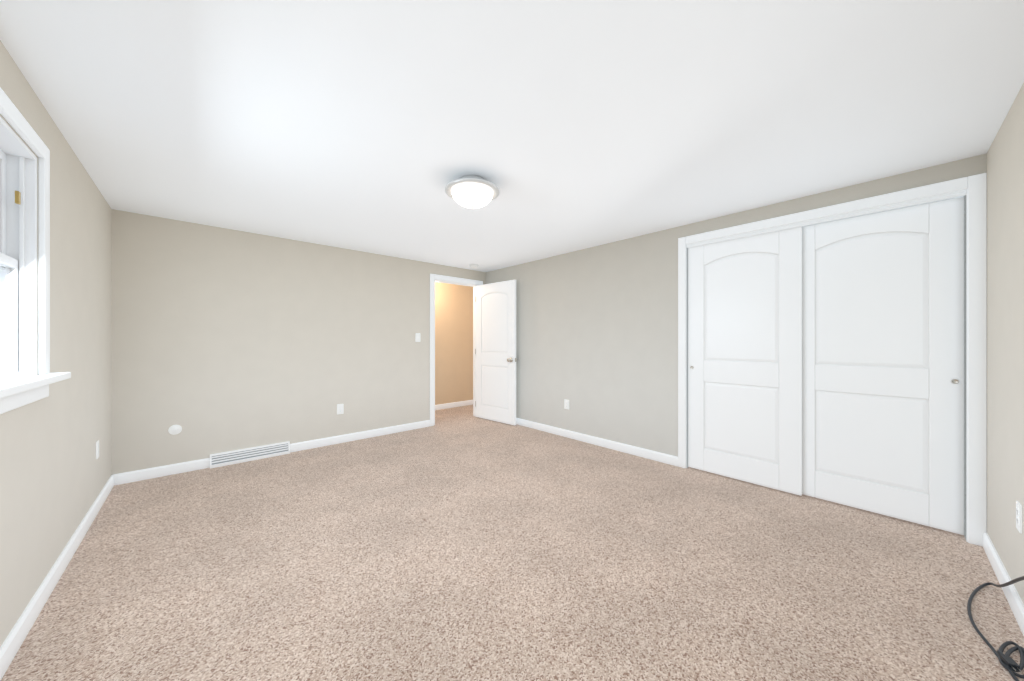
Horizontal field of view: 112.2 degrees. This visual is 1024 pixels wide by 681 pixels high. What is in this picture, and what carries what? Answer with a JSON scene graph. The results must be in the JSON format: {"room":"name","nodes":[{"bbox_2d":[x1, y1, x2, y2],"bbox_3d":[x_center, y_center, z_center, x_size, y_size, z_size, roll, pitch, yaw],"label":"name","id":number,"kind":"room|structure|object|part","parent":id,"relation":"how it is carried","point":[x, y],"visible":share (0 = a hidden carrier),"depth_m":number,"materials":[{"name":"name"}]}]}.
{"room":"empty bedroom","nodes":[
{"label":"empty bedroom","id":0,"kind":"room"},
{"bbox_2d":[0,40,111,646],"bbox_3d":[-1.739,0.055,1.045,0.120,2.250,4.880,0,0,-42],"label":"wall","id":1,"kind":"structure","parent":0,"point":[55,474],"depth_m":1.77,"materials":[{"name":"beige paint"}]},
{"bbox_2d":[0,87,70,413],"bbox_3d":[-1.780,-0.307,1.143,0.190,1.125,1.200,0,0,-42],"label":"window","id":2,"kind":"structure","parent":1,"relation":"in","point":[18,276],"depth_m":1.46,"materials":[{"name":"white plastic"}]},
{"bbox_2d":[15,191,20,204],"bbox_3d":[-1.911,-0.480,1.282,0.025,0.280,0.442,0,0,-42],"label":"lock","id":3,"kind":"object","parent":2,"relation":"attached to","point":[17,197],"visible":0.93,"depth_m":1.43,"materials":[{"name":"gold metal"}]},
{"bbox_2d":[0,474,115,680],"bbox_3d":[-1.689,1.136,1.090,0.014,0.088,4.640,0,0,-42],"label":"baseboard","id":4,"kind":"structure","parent":1,"relation":"attached to","point":[20,630],"depth_m":1.56,"materials":[{"name":"white wood"}]},
{"bbox_2d":[96,440,98,458],"bbox_3d":[-2.884,0.760,2.396,0.007,0.115,0.070,0,0,-42],"label":"outlet","id":5,"kind":"object","parent":1,"relation":"attached to","point":[97,449],"visible":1,"depth_m":2.38,"materials":[{"name":"white plastic"}]},
{"bbox_2d":[112,209,485,474],"bbox_3d":[-1.877,0.055,4.141,3.850,2.250,0.120,0,0,-42],"label":"wall","id":6,"kind":"structure","parent":0,"point":[225,340],"depth_m":3.42,"materials":[{"name":"beige paint"}]},
{"bbox_2d":[116,458,209,484],"bbox_3d":[-3.021,1.136,3.006,0.570,0.088,0.014,0,0,-42],"label":"baseboard","id":7,"kind":"structure","parent":6,"relation":"attached to","point":[149,473],"depth_m":2.98,"materials":[{"name":"white wood"}]},
{"bbox_2d":[168,425,181,434],"bbox_3d":[-2.982,0.790,3.046,0.086,0.086,0.006,0,0,-42],"label":"electrical outlet cover","id":8,"kind":"object","parent":6,"relation":"attached to","point":[174,429],"visible":1,"depth_m":3.04,"materials":[{"name":"white plastic"}]},
{"bbox_2d":[210,441,289,468],"bbox_3d":[-2.566,1.121,3.398,0.630,0.118,0.048,0,0,-42],"label":"air vent","id":9,"kind":"object","parent":6,"relation":"in","point":[243,455],"visible":1,"depth_m":3.38,"materials":[{"name":"white metal"}]},
{"bbox_2d":[337,404,343,413],"bbox_3d":[-1.978,0.790,3.962,0.070,0.115,0.007,0,0,-42],"label":"outlet","id":10,"kind":"object","parent":6,"relation":"attached to","point":[340,408],"visible":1,"depth_m":3.96,"materials":[{"name":"white plastic"}]},
{"bbox_2d":[290,420,429,452],"bbox_3d":[-1.738,1.136,4.177,1.645,0.088,0.014,0,0,-42],"label":"baseboard","id":11,"kind":"structure","parent":6,"relation":"attached to","point":[305,445],"depth_m":4.07,"materials":[{"name":"white wood"}]},
{"bbox_2d":[415,333,419,341],"bbox_3d":[-1.257,-0.040,4.612,0.070,0.115,0.018,0,0,-42],"label":"light switch","id":12,"kind":"object","parent":6,"relation":"attached to","point":[417,337],"visible":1,"depth_m":4.61,"materials":[{"name":"white plastic"}]},
{"bbox_2d":[430,274,482,425],"bbox_3d":[-0.840,0.130,5.090,0.910,2.100,0.160,0,0,-42],"label":"door frame","id":13,"kind":"structure","parent":6,"relation":"attached to","point":[449,278],"depth_m":4.79,"materials":[{"name":"white wood"}]},
{"bbox_2d":[475,280,516,425],"bbox_3d":[-0.249,0.166,5.006,0.811,2.005,0.173,0,0,43],"label":"door","id":14,"kind":"structure","parent":13,"relation":"attached to","point":[495,353],"depth_m":4.96,"materials":[{"name":"white paint"}]},
{"bbox_2d":[435,282,472,404],"bbox_3d":[-1.647,0.055,5.596,3.450,2.250,0.120,0,0,-42],"label":"wall","id":15,"kind":"structure","parent":0,"point":[453,342],"depth_m":6.04,"materials":[{"name":"beige paint"}]},
{"bbox_2d":[435,400,472,409],"bbox_3d":[-1.565,1.136,5.580,3.350,0.088,0.014,0,0,-42],"label":"baseboard","id":16,"kind":"structure","parent":15,"relation":"attached to","point":[468,402],"depth_m":6.06,"materials":[{"name":"white wood"}]},
{"bbox_2d":[0,0,1023,271],"bbox_3d":[-0.239,-1.120,3.036,5.020,0.100,5.800,0,0,-42],"label":"ceiling","id":17,"kind":"structure","parent":0,"point":[378,126],"depth_m":1.57,"materials":[{"name":"white paint"}]},
{"bbox_2d":[445,175,499,208],"bbox_3d":[-0.265,-0.975,2.308,0.364,0.190,0.364,0,0,-42],"label":"ceiling light","id":18,"kind":"object","parent":17,"relation":"attached to","point":[471,191],"visible":1,"depth_m":2.22,"materials":[{"name":"white glass"}]},
{"bbox_2d":[1,405,1023,680],"bbox_3d":[-0.239,1.210,3.036,5.020,0.060,5.800,0,0,-42],"label":"floor","id":19,"kind":"structure","parent":0,"point":[457,543],"depth_m":1.71,"materials":[{"name":"beige carpet"}]},
{"bbox_2d":[967,576,1023,680],"bbox_3d":[1.982,0.967,1.416,0.781,0.424,0.122,0,0,-42],"label":"power cord","id":20,"kind":"object","parent":19,"relation":"on","point":[1008,653],"visible":0.92,"depth_m":1.31,"materials":[{"name":"grey rubber"}]},
{"bbox_2d":[997,650,1021,672],"bbox_3d":[1.796,1.159,1.244,0.026,0.017,0.088,0,0,28],"label":"plug","id":21,"kind":"object","parent":20,"relation":"attached to","point":[1009,662],"visible":0.98,"depth_m":1.24,"materials":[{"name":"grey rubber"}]},
{"bbox_2d":[486,153,986,541],"bbox_3d":[1.194,0.055,3.721,0.120,2.250,4.880,0,0,-42],"label":"wall","id":22,"kind":"structure","parent":0,"point":[597,337],"depth_m":3.70,"materials":[{"name":"beige paint"}]},
{"bbox_2d":[564,399,568,408],"bbox_3d":[0.668,0.780,4.202,0.007,0.115,0.070,0,0,-42],"label":"outlet","id":23,"kind":"object","parent":22,"relation":"attached to","point":[566,404],"visible":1,"depth_m":4.20,"materials":[{"name":"white plastic"}]},
{"bbox_2d":[516,418,677,466],"bbox_3d":[0.560,1.136,4.297,0.040,0.088,2.935,0,0,-42],"label":"baseboard","id":24,"kind":"structure","parent":22,"relation":"attached to","point":[641,452],"depth_m":3.79,"materials":[{"name":"white wood"}]},
{"bbox_2d":[688,226,801,495],"bbox_3d":[1.911,0.153,2.892,0.038,2.030,0.810,0,0,-42],"label":"closet door","id":25,"kind":"structure","parent":22,"relation":"in","point":[745,359],"depth_m":2.84,"materials":[{"name":"white paint"}]},
{"bbox_2d":[678,173,986,546],"bbox_3d":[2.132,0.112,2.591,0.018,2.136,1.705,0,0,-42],"label":"trim","id":26,"kind":"structure","parent":22,"relation":"attached to","point":[975,186],"depth_m":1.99,"materials":[{"name":"white wood"}]},
{"bbox_2d":[802,197,963,534],"bbox_3d":[2.446,0.153,2.368,0.038,2.030,0.810,0,0,-42],"label":"closet door","id":27,"kind":"structure","parent":22,"relation":"in","point":[882,363],"depth_m":2.29,"materials":[{"name":"white paint"}]},
{"bbox_3d":[2.683,0.248,2.083,0.004,0.029,0.029,0,0,-42],"label":"knob","id":28,"kind":"part","parent":27,"relation":"part of","materials":[{"name":"silver metal"}]},
{"bbox_2d":[987,82,1023,603],"bbox_3d":[1.683,0.055,0.945,4.800,2.250,0.120,0,0,-42],"label":"wall","id":29,"kind":"structure","parent":0,"point":[1005,322],"depth_m":1.63,"materials":[{"name":"beige paint"}]},
{"bbox_2d":[983,532,1023,635],"bbox_3d":[1.298,1.136,0.685,3.820,0.088,0.014,0,0,-42],"label":"baseboard","id":30,"kind":"structure","parent":29,"relation":"attached to","point":[1013,598],"depth_m":1.60,"materials":[{"name":"white wood"}]},
{"bbox_2d":[1016,501,1021,532],"bbox_3d":[2.156,0.750,1.464,0.070,0.115,0.007,0,0,-42],"label":"outlet","id":31,"kind":"object","parent":29,"relation":"attached to","point":[1018,516],"visible":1,"depth_m":1.45,"materials":[{"name":"white plastic"}]}
]}

